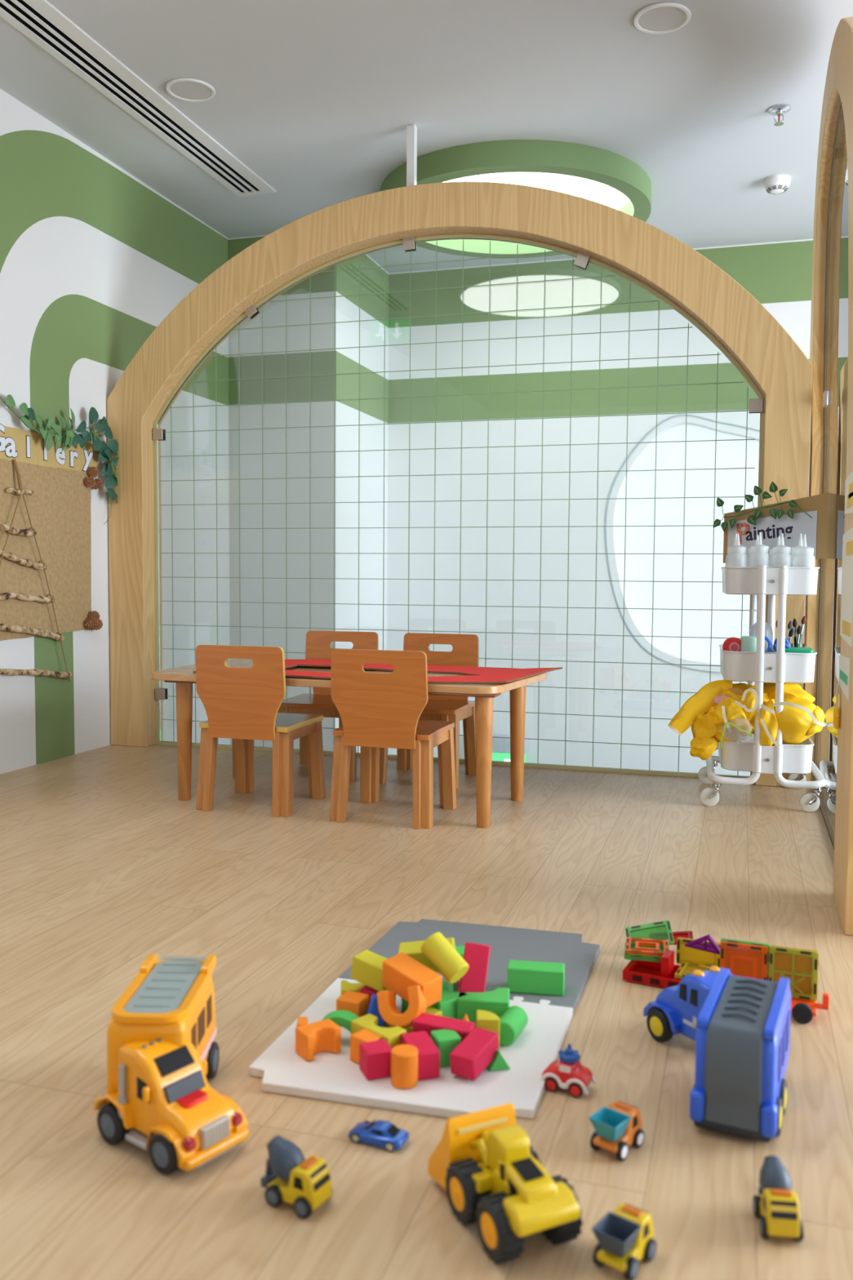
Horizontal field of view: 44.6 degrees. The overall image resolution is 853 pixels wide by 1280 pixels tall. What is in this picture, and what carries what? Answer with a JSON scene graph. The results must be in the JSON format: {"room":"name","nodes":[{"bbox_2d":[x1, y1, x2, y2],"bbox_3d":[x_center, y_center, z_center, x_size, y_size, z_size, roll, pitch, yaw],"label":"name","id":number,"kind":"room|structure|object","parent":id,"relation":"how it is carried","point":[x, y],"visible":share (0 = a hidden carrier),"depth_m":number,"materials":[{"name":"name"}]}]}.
{"room":"children's room","nodes":[
{"label":"children's room","id":0,"kind":"room"},
{"bbox_2d":[0,88,230,773],"bbox_3d":[-2.135,0.647,2.225,0.101,5.300,8.940,1,4,17],"label":"wall","id":1,"kind":"structure","parent":0,"point":[94,259],"depth_m":4.37,"materials":[{"name":"white paint"}]},
{"bbox_2d":[0,459,71,681],"bbox_3d":[-1.529,-0.244,3.901,0.036,0.860,0.600,1,4,17],"label":"ladder","id":2,"kind":"object","parent":1,"relation":"hanging from","point":[10,556],"visible":1,"depth_m":3.92,"materials":[{"name":"brown wood"}]},
{"bbox_2d":[0,458,91,640],"bbox_3d":[-1.541,-0.347,3.924,0.003,0.701,0.927,1,4,17],"label":"cork board","id":3,"kind":"object","parent":1,"relation":"attached to","point":[59,507],"visible":0.89,"depth_m":4.08,"materials":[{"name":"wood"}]},
{"bbox_2d":[84,617,98,630],"bbox_3d":[-1.397,-0.069,4.337,0.057,0.057,0.063,3,4,33],"label":"pine cone","id":4,"kind":"object","parent":3,"relation":"attached to","point":[91,623],"visible":1,"depth_m":4.32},
{"bbox_2d":[0,423,98,472],"bbox_3d":[-1.527,-0.736,3.924,0.003,0.142,0.981,1,4,17],"label":"sign","id":5,"kind":"object","parent":1,"relation":"attached to","point":[19,445],"visible":0.99,"depth_m":4.03,"materials":[{"name":"wood"}]},
{"bbox_2d":[0,394,119,524],"bbox_3d":[-1.450,-0.706,4.053,0.063,0.475,0.926,1,4,17],"label":"eucalyptus garland","id":6,"kind":"object","parent":5,"relation":"hanging from","point":[69,439],"visible":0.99,"depth_m":4.22,"materials":[{"name":"green plant"}]},
{"bbox_2d":[0,744,852,1279],"bbox_3d":[0.423,0.786,0.466,5.820,0.120,7.045,1,4,17],"label":"floor","id":7,"kind":"structure","parent":0,"point":[104,867],"depth_m":1.89,"materials":[{"name":"brown wood"}]},
{"bbox_2d":[93,954,248,1174],"bbox_3d":[-0.362,0.574,1.433,0.188,0.170,0.354,-1,4,-20],"label":"toy truck","id":8,"kind":"object","parent":7,"relation":"on","point":[162,1052],"visible":1,"depth_m":1.36,"materials":[{"name":"orange plastic"}]},
{"bbox_2d":[142,1086,149,1102],"bbox_3d":[-0.357,0.580,1.326,0.008,0.020,0.008,3,5,38],"label":"mirror","id":9,"kind":"object","parent":8,"relation":"attached to","point":[145,1089],"depth_m":1.32,"materials":[{"name":"orange plastic"}]},
{"bbox_2d":[199,1114,229,1150],"bbox_3d":[-0.268,0.624,1.319,0.010,0.026,0.044,3,5,38],"label":"grille","id":10,"kind":"object","parent":8,"relation":"attached to","point":[214,1129],"depth_m":1.32,"materials":[{"name":"white plastic"}]},
{"bbox_2d":[195,644,325,817],"bbox_3d":[-0.535,0.272,3.388,0.320,0.527,0.334,1,4,17],"label":"chair","id":11,"kind":"object","parent":7,"relation":"on","point":[242,704],"visible":1,"depth_m":3.24,"materials":[{"name":"brown wood"}]},
{"bbox_2d":[260,1134,333,1218],"bbox_3d":[-0.158,0.636,1.245,0.087,0.072,0.049,3,4,31],"label":"toy truck","id":12,"kind":"object","parent":7,"relation":"on","point":[291,1178],"visible":1,"depth_m":1.23,"materials":[{"name":"yellow plastic"}]},
{"bbox_2d":[271,630,378,782],"bbox_3d":[-0.377,0.238,3.946,0.320,0.527,0.334,1,4,16],"label":"chair","id":13,"kind":"object","parent":7,"relation":"on","point":[317,646],"visible":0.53,"depth_m":4.05,"materials":[{"name":"brown wood"}]},
{"bbox_2d":[150,659,546,827],"bbox_3d":[-0.259,0.318,3.495,1.256,0.425,0.605,1,4,17],"label":"table","id":14,"kind":"object","parent":7,"relation":"on","point":[184,677],"visible":0.56,"depth_m":3.40,"materials":[{"name":"brown wood"}]},
{"bbox_2d":[193,659,562,684],"bbox_3d":[-0.151,0.099,3.454,1.138,0.018,0.571,1,4,17],"label":"mat","id":15,"kind":"object","parent":14,"relation":"on","point":[473,675],"visible":0.57,"depth_m":3.40,"materials":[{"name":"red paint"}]},
{"bbox_2d":[348,1119,408,1151],"bbox_3d":[-0.064,0.653,1.380,0.078,0.024,0.038,2,4,24],"label":"toy car","id":16,"kind":"object","parent":7,"relation":"on","point":[380,1133],"visible":1,"depth_m":1.37,"materials":[{"name":"blue paint"}]},
{"bbox_2d":[328,648,456,829],"bbox_3d":[-0.099,0.284,3.250,0.320,0.527,0.334,1,4,17],"label":"chair","id":17,"kind":"object","parent":7,"relation":"on","point":[376,710],"visible":1,"depth_m":3.10,"materials":[{"name":"brown wood"}]},
{"bbox_2d":[248,977,573,1119],"bbox_3d":[-0.011,0.640,1.657,0.432,0.013,0.419,1,4,17],"label":"foam mat","id":18,"kind":"object","parent":7,"relation":"on","point":[331,1077],"visible":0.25,"depth_m":1.53,"materials":[{"name":"plastic"}]},
{"bbox_2d":[295,1018,341,1061],"bbox_3d":[-0.167,0.616,1.602,0.060,0.040,0.040,-2,4,-35],"label":"foam block","id":19,"kind":"object","parent":18,"relation":"on","point":[324,1035],"visible":1,"depth_m":1.60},
{"bbox_2d":[321,1009,359,1032],"bbox_3d":[-0.135,0.610,1.643,0.086,0.043,0.026,1,4,13],"label":"foam block","id":20,"kind":"object","parent":18,"relation":"on","point":[342,1018],"visible":0.46,"depth_m":1.63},
{"bbox_2d":[336,991,368,1017],"bbox_3d":[-0.122,0.609,1.719,0.042,0.040,0.040,2,4,23],"label":"foam block","id":21,"kind":"object","parent":18,"relation":"on","point":[357,1003],"visible":0.56,"depth_m":1.71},
{"bbox_2d":[340,980,365,995],"bbox_3d":[-0.122,0.607,1.782,0.050,0.035,0.045,0,4,-5],"label":"foam block","id":22,"kind":"object","parent":18,"relation":"on","point":[345,986],"visible":0.34,"depth_m":1.77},
{"bbox_2d":[350,1028,382,1063],"bbox_3d":[-0.089,0.618,1.578,0.040,0.040,0.040,4,5,42],"label":"foam block","id":23,"kind":"object","parent":18,"relation":"on","point":[365,1035],"visible":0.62,"depth_m":1.57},
{"bbox_2d":[359,1039,391,1079],"bbox_3d":[-0.074,0.620,1.538,0.040,0.040,0.040,-1,4,-21],"label":"foam block","id":24,"kind":"object","parent":18,"relation":"on","point":[375,1056],"visible":0.81,"depth_m":1.52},
{"bbox_2d":[366,994,385,1027],"bbox_3d":[-0.079,0.605,1.693,0.041,0.055,0.040,0,4,-8],"label":"foam block","id":25,"kind":"object","parent":18,"relation":"on","point":[373,1009],"visible":0.36,"depth_m":1.68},
{"bbox_2d":[359,985,395,1004],"bbox_3d":[-0.083,0.606,1.759,0.045,0.040,0.050,2,4,27],"label":"foam block","id":26,"kind":"object","parent":18,"relation":"on","point":[366,989],"visible":0.17,"depth_m":1.74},
{"bbox_2d":[351,1013,406,1048],"bbox_3d":[-0.074,0.615,1.607,0.085,0.042,0.040,4,5,45],"label":"foam block","id":27,"kind":"object","parent":18,"relation":"on","point":[393,1036],"visible":0.5,"depth_m":1.59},
{"bbox_2d":[390,1026,412,1032],"bbox_3d":[-0.031,0.623,1.664,0.050,0.020,0.030,1,4,7],"label":"foam block","id":28,"kind":"object","parent":18,"relation":"on","point":[409,1029],"visible":0.12,"depth_m":1.65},
{"bbox_2d":[377,985,426,1027],"bbox_3d":[-0.041,0.578,1.646,0.078,0.073,0.051,1,4,17],"label":"foam block","id":29,"kind":"object","parent":28,"relation":"on","point":[388,1010],"visible":0.97,"depth_m":1.63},
{"bbox_2d":[391,1044,417,1088],"bbox_3d":[-0.032,0.618,1.506,0.039,0.050,0.039,1,4,17],"label":"foam block","id":30,"kind":"object","parent":18,"relation":"on","point":[404,1057],"visible":1,"depth_m":1.49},
{"bbox_2d":[401,1031,439,1080],"bbox_3d":[-0.009,0.620,1.553,0.040,0.040,0.075,-1,4,-16],"label":"foam block","id":31,"kind":"object","parent":18,"relation":"on","point":[428,1055],"visible":0.77,"depth_m":1.52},
{"bbox_2d":[425,1005,441,1016],"bbox_3d":[0.001,0.615,1.677,0.035,0.035,0.035,-2,5,-38],"label":"foam block","id":32,"kind":"object","parent":18,"relation":"on","point":[430,1010],"visible":0.13,"depth_m":1.67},
{"bbox_2d":[382,952,442,1008],"bbox_3d":[-0.024,0.553,1.689,0.101,0.063,0.049,4,5,45],"label":"foam block","id":33,"kind":"object","parent":32,"relation":"on","point":[401,971],"visible":0.94,"depth_m":1.68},
{"bbox_2d":[412,1012,475,1041],"bbox_3d":[0.026,0.606,1.611,0.094,0.040,0.034,2,4,20],"label":"foam block","id":34,"kind":"object","parent":18,"relation":"on","point":[426,1022],"visible":0.58,"depth_m":1.60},
{"bbox_2d":[431,1029,461,1066],"bbox_3d":[0.029,0.618,1.577,0.037,0.042,0.037,-1,4,-19],"label":"foam block","id":35,"kind":"object","parent":18,"relation":"on","point":[446,1041],"visible":0.54,"depth_m":1.56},
{"bbox_2d":[432,979,466,1018],"bbox_3d":[0.025,0.606,1.733,0.060,0.045,0.080,-2,4,-33],"label":"foam block","id":36,"kind":"object","parent":18,"relation":"on","point":[447,1005],"visible":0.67,"depth_m":1.70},
{"bbox_2d":[421,932,469,983],"bbox_3d":[0.030,0.522,1.710,0.084,0.076,0.043,3,5,40],"label":"foam block","id":37,"kind":"object","parent":36,"relation":"on","point":[447,961],"visible":1,"depth_m":1.69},
{"bbox_2d":[449,946,464,991],"bbox_3d":[0.061,0.583,1.827,0.034,0.080,0.040,0,4,-8],"label":"foam block","id":38,"kind":"object","parent":18,"relation":"on","point":[460,949],"visible":0.13,"depth_m":1.82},
{"bbox_2d":[449,1026,499,1080],"bbox_3d":[0.072,0.614,1.546,0.040,0.045,0.082,3,4,33],"label":"foam block","id":39,"kind":"object","parent":18,"relation":"on","point":[477,1050],"visible":0.97,"depth_m":1.53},
{"bbox_2d":[457,986,509,1026],"bbox_3d":[0.094,0.608,1.722,0.085,0.045,0.060,1,4,5],"label":"foam block","id":40,"kind":"object","parent":18,"relation":"on","point":[496,1002],"visible":0.72,"depth_m":1.70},
{"bbox_2d":[458,942,490,992],"bbox_3d":[0.081,0.556,1.752,0.053,0.094,0.060,1,4,3],"label":"foam block","id":41,"kind":"object","parent":40,"relation":"on","point":[476,955],"visible":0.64,"depth_m":1.74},
{"bbox_2d":[476,1009,500,1047],"bbox_3d":[0.096,0.611,1.630,0.036,0.050,0.036,1,4,2],"label":"foam block","id":42,"kind":"object","parent":18,"relation":"on","point":[487,1020],"visible":0.56,"depth_m":1.61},
{"bbox_2d":[486,1048,510,1071],"bbox_3d":[0.106,0.627,1.562,0.033,0.027,0.030,0,4,-13],"label":"foam block","id":43,"kind":"object","parent":18,"relation":"on","point":[499,1063],"visible":0.73,"depth_m":1.55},
{"bbox_2d":[499,1005,528,1045],"bbox_3d":[0.134,0.615,1.659,0.039,0.039,0.070,2,4,23],"label":"foam block","id":44,"kind":"object","parent":18,"relation":"on","point":[514,1020],"visible":0.8,"depth_m":1.64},
{"label":"foam block","id":45,"kind":"object","parent":18,"relation":"on","visible":0},
{"bbox_2d":[350,949,389,991],"bbox_3d":[-0.087,0.557,1.750,0.075,0.051,0.040,3,4,31],"label":"foam block","id":46,"kind":"object","parent":45,"relation":"on","point":[366,969],"visible":0.64,"depth_m":1.74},
{"bbox_3d":[-0.020,0.595,1.785,0.045,0.050,0.040,0,4,-3],"label":"foam block","id":47,"kind":"object","parent":18,"relation":"on","visible":0},
{"bbox_2d":[398,937,455,972],"bbox_3d":[0.002,0.543,1.785,0.100,0.060,0.046,1,4,5],"label":"foam block","id":48,"kind":"object","parent":47,"relation":"on","point":[413,948],"visible":0.27,"depth_m":1.77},
{"bbox_2d":[379,632,479,788],"bbox_3d":[0.003,0.248,3.837,0.320,0.527,0.334,2,4,19],"label":"chair","id":49,"kind":"object","parent":7,"relation":"on","point":[465,651],"visible":0.51,"depth_m":3.92,"materials":[{"name":"brown wood"}]},
{"bbox_2d":[106,124,813,786],"bbox_3d":[0.011,-0.758,4.117,2.830,2.500,0.150,1,4,17],"label":"wall","id":50,"kind":"structure","parent":7,"relation":"on","point":[779,372],"depth_m":4.06,"materials":[{"name":"brown wood"}]},
{"bbox_2d":[338,919,599,1013],"bbox_3d":[0.100,0.619,2.018,0.435,0.013,0.371,1,4,17],"label":"foam mat","id":51,"kind":"object","parent":7,"relation":"on","point":[506,944],"visible":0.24,"depth_m":2.06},
{"bbox_2d":[506,960,564,995],"bbox_3d":[0.195,0.601,1.851,0.100,0.044,0.044,1,4,9],"label":"foam block","id":52,"kind":"object","parent":51,"relation":"on","point":[544,978],"visible":0.91,"depth_m":1.83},
{"bbox_2d":[427,1102,582,1264],"bbox_3d":[0.089,0.622,1.216,0.108,0.110,0.206,-1,4,-26],"label":"loader","id":53,"kind":"object","parent":7,"relation":"on","point":[489,1170],"visible":1,"depth_m":1.18,"materials":[{"name":"plastic"}]},
{"bbox_2d":[507,1178,518,1195],"bbox_3d":[0.097,0.609,1.149,0.002,0.014,0.025,-1,4,-26],"label":"vent","id":54,"kind":"object","parent":53,"relation":"attached to","point":[513,1189],"depth_m":1.15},
{"bbox_2d":[497,1153,557,1203],"bbox_3d":[0.113,0.605,1.166,0.043,0.025,0.066,-1,4,-26],"label":"hood","id":55,"kind":"object","parent":53,"relation":"attached to","point":[522,1179],"depth_m":1.15,"materials":[{"name":"yellow plastic"}]},
{"bbox_2d":[539,1043,595,1097],"bbox_3d":[0.207,0.624,1.522,0.074,0.068,0.042,2,4,27],"label":"toy car","id":56,"kind":"object","parent":7,"relation":"on","point":[568,1072],"visible":1,"depth_m":1.51,"materials":[{"name":"red plastic"}]},
{"bbox_2d":[588,1100,644,1160],"bbox_3d":[0.250,0.642,1.365,0.047,0.052,0.075,4,5,41],"label":"toy truck","id":57,"kind":"object","parent":7,"relation":"on","point":[617,1126],"visible":1,"depth_m":1.36,"materials":[{"name":"orange plastic"}]},
{"bbox_2d":[591,1202,657,1279],"bbox_3d":[0.216,0.656,1.137,0.047,0.052,0.075,3,5,39],"label":"toy truck","id":58,"kind":"object","parent":7,"relation":"on","point":[624,1236],"visible":1,"depth_m":1.13,"materials":[{"name":"yellow plastic"}]},
{"bbox_2d":[622,950,703,987],"bbox_3d":[0.461,0.605,1.922,0.180,0.051,0.081,2,4,27],"label":"car","id":59,"kind":"object","parent":7,"relation":"on","point":[662,974],"visible":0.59,"depth_m":1.92,"materials":[{"name":"red plastic"}]},
{"bbox_2d":[624,937,710,978],"bbox_3d":[0.466,0.599,1.941,0.191,0.028,0.139,1,4,12],"label":"tile","id":60,"kind":"object","parent":59,"relation":"on","point":[638,941],"depth_m":1.96,"materials":[{"name":"orange plastic"}]},
{"bbox_2d":[625,920,674,945],"bbox_3d":[0.442,0.586,2.061,0.095,0.057,0.041,1,4,11],"label":"tile","id":61,"kind":"object","parent":60,"relation":"on","point":[662,930],"depth_m":2.06,"materials":[{"name":"green plastic"}]},
{"bbox_2d":[675,937,720,967],"bbox_3d":[0.513,0.590,1.958,0.082,0.050,0.007,2,4,21],"label":"tile","id":62,"kind":"object","parent":59,"relation":"on","point":[680,940],"depth_m":1.96,"materials":[{"name":"yellow plastic"}]},
{"bbox_2d":[669,930,693,945],"bbox_3d":[0.487,0.594,2.070,0.085,0.021,0.050,1,4,13],"label":"tile","id":63,"kind":"object","parent":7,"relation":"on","point":[689,934],"depth_m":2.07,"materials":[{"name":"red plastic"}]},
{"bbox_2d":[643,965,791,1142],"bbox_3d":[0.450,0.577,1.557,0.185,0.160,0.403,0,4,0],"label":"toy truck","id":64,"kind":"object","parent":7,"relation":"on","point":[740,1027],"visible":1,"depth_m":1.40,"materials":[{"name":"blue plastic"}]},
{"bbox_2d":[704,975,778,1132],"bbox_3d":[0.446,0.576,1.465,0.072,0.134,0.194,2,4,25],"label":"cargo box","id":65,"kind":"object","parent":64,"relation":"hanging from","point":[741,1014],"depth_m":1.39,"materials":[{"name":"grey plastic"}]},
{"bbox_2d":[697,565,824,812],"bbox_3d":[1.138,0.144,3.536,0.393,0.788,0.429,1,4,14],"label":"trolley","id":66,"kind":"object","parent":7,"relation":"on","point":[780,667],"visible":0.91,"depth_m":3.35,"materials":[{"name":"white metal"}]},
{"bbox_2d":[689,706,741,759],"bbox_3d":[0.961,0.302,3.449,0.166,0.192,0.148,1,4,17],"label":"smock","id":67,"kind":"object","parent":66,"relation":"on","point":[706,736],"visible":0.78,"depth_m":3.41,"materials":[{"name":"fabric"}]},
{"bbox_2d":[709,684,758,738],"bbox_3d":[1.010,0.232,3.408,0.170,0.181,0.150,1,4,17],"label":"smock","id":68,"kind":"object","parent":67,"relation":"on","point":[742,713],"visible":0.86,"depth_m":3.35,"materials":[{"name":"fabric"}]},
{"bbox_2d":[668,680,769,735],"bbox_3d":[0.991,0.220,3.496,0.330,0.183,0.254,1,4,17],"label":"smock","id":69,"kind":"object","parent":66,"relation":"hanging from","point":[701,701],"visible":0.66,"depth_m":3.42,"materials":[{"name":"fabric"}]},
{"bbox_2d":[722,636,741,651],"bbox_3d":[1.010,0.024,3.424,0.066,0.066,0.030,1,4,2],"label":"tape roll","id":70,"kind":"object","parent":66,"relation":"on","point":[731,644],"visible":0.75,"depth_m":3.41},
{"bbox_2d":[726,533,748,566],"bbox_3d":[1.022,-0.254,3.417,0.067,0.192,0.067,1,4,17],"label":"squeeze bottle","id":71,"kind":"object","parent":66,"relation":"on","point":[737,557],"visible":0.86,"depth_m":3.39,"materials":[{"name":"white plastic"}]},
{"bbox_2d":[740,635,756,651],"bbox_3d":[1.064,0.057,3.420,0.075,0.138,0.075,1,4,17],"label":"plastic cup","id":72,"kind":"object","parent":66,"relation":"in","point":[748,643],"visible":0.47,"depth_m":3.39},
{"bbox_2d":[748,532,770,566],"bbox_3d":[1.089,-0.254,3.400,0.067,0.196,0.067,-3,5,-40],"label":"squeeze bottle","id":73,"kind":"object","parent":66,"relation":"on","point":[759,555],"visible":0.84,"depth_m":3.38,"materials":[{"name":"white plastic"}]},
{"bbox_2d":[749,608,773,651],"bbox_3d":[1.153,0.006,3.586,0.079,0.222,0.079,1,4,17],"label":"pump bottle","id":74,"kind":"object","parent":66,"relation":"on","point":[768,629],"visible":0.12,"depth_m":3.56,"materials":[{"name":"white"}]},
{"bbox_2d":[718,733,814,773],"bbox_3d":[1.147,0.372,3.547,0.296,0.096,0.374,1,4,14],"label":"tray","id":75,"kind":"object","parent":66,"relation":"on","point":[733,756],"depth_m":3.38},
{"bbox_2d":[719,644,817,683],"bbox_3d":[1.150,0.077,3.529,0.296,0.098,0.374,1,4,14],"label":"tray","id":76,"kind":"object","parent":66,"relation":"on","point":[738,666],"depth_m":3.36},
{"bbox_2d":[720,566,819,595],"bbox_3d":[1.152,-0.200,3.511,0.296,0.090,0.374,1,4,14],"label":"tray","id":77,"kind":"object","parent":66,"relation":"on","point":[735,580],"depth_m":3.35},
{"bbox_2d":[723,493,828,563],"bbox_3d":[1.197,-0.382,3.583,0.364,0.233,0.004,3,5,39],"label":"board","id":78,"kind":"object","parent":66,"relation":"on","point":[820,503],"visible":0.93,"depth_m":3.50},
{"bbox_2d":[727,510,817,558],"bbox_3d":[1.187,-0.351,3.586,0.310,0.180,0.003,3,5,39],"label":"sign","id":79,"kind":"object","parent":78,"relation":"attached to","point":[770,528],"visible":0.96,"depth_m":3.57,"materials":[{"name":"paper"}]},
{"bbox_2d":[713,481,812,532],"bbox_3d":[1.153,-0.459,3.581,0.349,0.168,0.016,3,5,39],"label":"vine","id":80,"kind":"object","parent":79,"relation":"attached to","point":[752,519],"visible":1,"depth_m":3.58,"materials":[{"name":"green plant"}]},
{"bbox_2d":[770,533,792,567],"bbox_3d":[1.155,-0.251,3.384,0.067,0.192,0.067,0,4,-8],"label":"squeeze bottle","id":81,"kind":"object","parent":66,"relation":"on","point":[781,556],"visible":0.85,"depth_m":3.36,"materials":[{"name":"white plastic"}]},
{"bbox_2d":[753,697,826,746],"bbox_3d":[1.182,0.272,3.400,0.230,0.177,0.237,1,4,17],"label":"smock","id":82,"kind":"object","parent":66,"relation":"on","point":[800,719],"visible":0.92,"depth_m":3.32,"materials":[{"name":"fabric"}]},
{"bbox_2d":[763,682,815,702],"bbox_3d":[1.184,0.190,3.486,0.223,0.099,0.248,1,4,17],"label":"smock","id":83,"kind":"object","parent":82,"relation":"on","point":[791,691],"visible":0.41,"depth_m":3.41,"materials":[{"name":"fabric"}]},
{"bbox_2d":[793,534,815,567],"bbox_3d":[1.222,-0.247,3.367,0.067,0.188,0.067,2,4,25],"label":"squeeze bottle","id":84,"kind":"object","parent":66,"relation":"on","point":[804,557],"visible":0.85,"depth_m":3.34,"materials":[{"name":"white plastic"}]},
{"bbox_3d":[1.201,0.085,3.382,0.090,0.088,0.056,1,4,17],"label":"storage box","id":85,"kind":"object","parent":66,"relation":"in","visible":0},
{"bbox_2d":[764,635,790,652],"bbox_3d":[1.138,0.038,3.405,0.119,0.102,0.023,1,4,11],"label":"scissors","id":86,"kind":"object","parent":85,"relation":"in","point":[787,642],"visible":0.34,"depth_m":3.40,"materials":[{"name":"blue plastic"}]},
{"bbox_2d":[785,647,813,653],"bbox_3d":[1.201,0.034,3.379,0.100,0.017,0.057,1,4,17],"label":"pencil case","id":87,"kind":"object","parent":85,"relation":"on","point":[793,650],"visible":0.58,"depth_m":3.36,"materials":[{"name":"green plastic"}]},
{"bbox_2d":[752,1155,804,1241],"bbox_3d":[0.407,0.645,1.208,0.046,0.068,0.081,1,4,7],"label":"toy truck","id":88,"kind":"object","parent":7,"relation":"on","point":[776,1205],"visible":1,"depth_m":1.18,"materials":[{"name":"yellow plastic"}]},
{"bbox_2d":[791,993,829,1023],"bbox_3d":[0.606,0.621,1.816,0.180,0.042,0.107,2,4,20],"label":"car","id":89,"kind":"object","parent":7,"relation":"on","point":[803,1011],"visible":0.32,"depth_m":1.75,"materials":[{"name":"orange plastic"}]},
{"bbox_2d":[684,934,818,1000],"bbox_3d":[0.577,0.575,1.865,0.233,0.087,0.076,2,4,21],"label":"tile","id":90,"kind":"object","parent":89,"relation":"on","point":[744,960],"depth_m":1.82,"materials":[{"name":"orange plastic"}]},
{"bbox_2d":[801,16,852,935],"bbox_3d":[1.224,-0.635,3.032,0.110,2.407,1.956,1,4,17],"label":"wall","id":91,"kind":"structure","parent":7,"relation":"on","point":[831,348],"depth_m":3.25,"materials":[{"name":"brown wood"}]},
{"bbox_2d":[833,683,839,728],"bbox_3d":[0.948,0.152,2.401,0.010,0.105,0.060,1,4,17],"label":"scissors","id":92,"kind":"object","parent":91,"relation":"hanging from","point":[836,711],"visible":1,"depth_m":2.39,"materials":[{"name":"yellow plastic"}]},
{"bbox_2d":[838,654,850,701],"bbox_3d":[0.932,0.077,2.322,0.003,0.090,0.248,1,4,17],"label":"picture card","id":93,"kind":"object","parent":91,"relation":"attached to","point":[844,679],"visible":1,"depth_m":2.29,"materials":[{"name":"paper"}]},
{"bbox_2d":[840,669,848,684],"bbox_3d":[0.930,0.082,2.319,0.001,0.020,0.180,1,4,17],"label":"print","id":94,"kind":"object","parent":93,"relation":"attached to","point":[843,673],"depth_m":2.31},
{"bbox_2d":[840,527,852,647],"bbox_3d":[0.929,-0.119,2.295,0.003,0.255,0.278,1,4,17],"label":"picture card","id":95,"kind":"object","parent":91,"relation":"attached to","point":[846,602],"visible":1,"depth_m":2.29,"materials":[{"name":"paper"}]},
{"bbox_2d":[842,619,851,637],"bbox_3d":[0.922,-0.026,2.283,0.001,0.030,0.180,1,4,17],"label":"print","id":96,"kind":"object","parent":95,"relation":"attached to","point":[846,624],"depth_m":2.27},
{"bbox_2d":[844,471,852,514],"bbox_3d":[0.927,-0.321,2.271,0.003,0.100,0.273,1,4,17],"label":"picture card","id":97,"kind":"object","parent":91,"relation":"attached to","point":[849,481],"visible":1,"depth_m":2.30,"materials":[{"name":"paper"}]},
{"bbox_2d":[0,0,852,273],"bbox_3d":[0.717,-1.874,1.208,5.820,0.100,8.940,1,4,17],"label":"ceiling","id":98,"kind":"structure","parent":0,"point":[318,99],"depth_m":3.77,"materials":[{"name":"paint"}]},
{"bbox_2d":[0,0,275,196],"bbox_3d":[-1.238,-1.963,3.275,0.190,0.008,3.165,1,4,17],"label":"ceiling vent","id":99,"kind":"object","parent":98,"relation":"in","point":[39,20],"visible":1,"depth_m":3.75,"materials":[{"name":"metal"}]},
{"bbox_2d":[165,77,215,102],"bbox_3d":[-0.854,-1.990,3.766,0.176,0.008,0.176,1,4,17],"label":"ceiling speaker","id":100,"kind":"object","parent":98,"relation":"attached to","point":[186,89],"visible":1,"depth_m":3.76},
{"bbox_2d":[169,81,211,99],"bbox_3d":[-0.854,-1.992,3.766,0.148,0.005,0.148,-3,5,-39],"label":"grille","id":101,"kind":"object","parent":100,"relation":"attached to","point":[178,90],"depth_m":3.76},
{"bbox_2d":[379,139,651,258],"bbox_3d":[0.405,-2.075,4.797,1.240,0.250,1.240,1,4,17],"label":"ceiling light","id":102,"kind":"object","parent":98,"relation":"hanging from","point":[578,170],"visible":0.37,"depth_m":4.34,"materials":[{"name":"green paint"}]},
{"bbox_2d":[633,2,691,34],"bbox_3d":[0.739,-1.947,3.259,0.176,0.008,0.176,1,4,17],"label":"ceiling speaker","id":103,"kind":"object","parent":98,"relation":"attached to","point":[660,18],"visible":1,"depth_m":3.25},
{"bbox_2d":[638,6,686,31],"bbox_3d":[0.739,-1.948,3.259,0.148,0.005,0.148,-1,4,-17],"label":"grille","id":104,"kind":"object","parent":103,"relation":"attached to","point":[650,18],"depth_m":3.26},
{"bbox_2d":[764,174,791,194],"bbox_3d":[1.545,-2.000,4.582,0.112,0.056,0.112,1,4,17],"label":"smoke detector","id":105,"kind":"object","parent":98,"relation":"attached to","point":[776,184],"visible":1,"depth_m":4.55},
{"bbox_2d":[768,103,791,126],"bbox_3d":[1.320,-1.959,3.893,0.082,0.056,0.082,1,4,17],"label":"sprinkler","id":106,"kind":"object","parent":98,"relation":"attached to","point":[779,110],"visible":1,"depth_m":3.88,"materials":[{"name":"silver metal"}]},
{"bbox_2d":[227,234,813,752],"bbox_3d":[1.859,0.540,5.204,5.820,5.200,0.921,1,4,17],"label":"wall","id":107,"kind":"structure","parent":0,"point":[774,273],"depth_m":5.53,"materials":[{"name":"white paint"}]},
{"bbox_2d":[386,239,813,776],"bbox_3d":[2.269,0.524,5.508,5.212,5.200,0.100,1,4,17],"label":"wall","id":108,"kind":"structure","parent":0,"point":[794,317],"depth_m":5.88,"materials":[{"name":"white paint"}]},
{"bbox_2d":[492,734,528,762],"bbox_3d":[0.422,0.641,5.977,0.312,0.184,0.076,1,4,17],"label":"exit sign","id":109,"kind":"object","parent":108,"relation":"attached to","point":[500,746],"visible":0.29,"depth_m":5.94,"materials":[{"name":"grey plastic"}]},
{"bbox_2d":[604,414,759,673],"bbox_3d":[1.603,-0.516,5.592,1.278,1.396,0.006,1,4,17],"label":"trim","id":110,"kind":"structure","parent":108,"relation":"attached to","point":[653,428],"depth_m":5.72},
{"bbox_2d":[615,424,759,663],"bbox_3d":[1.631,-0.523,5.686,1.189,1.308,0.010,1,4,17],"label":"window","id":111,"kind":"structure","parent":108,"relation":"in","point":[699,539],"depth_m":5.74,"materials":[{"name":"grey"}]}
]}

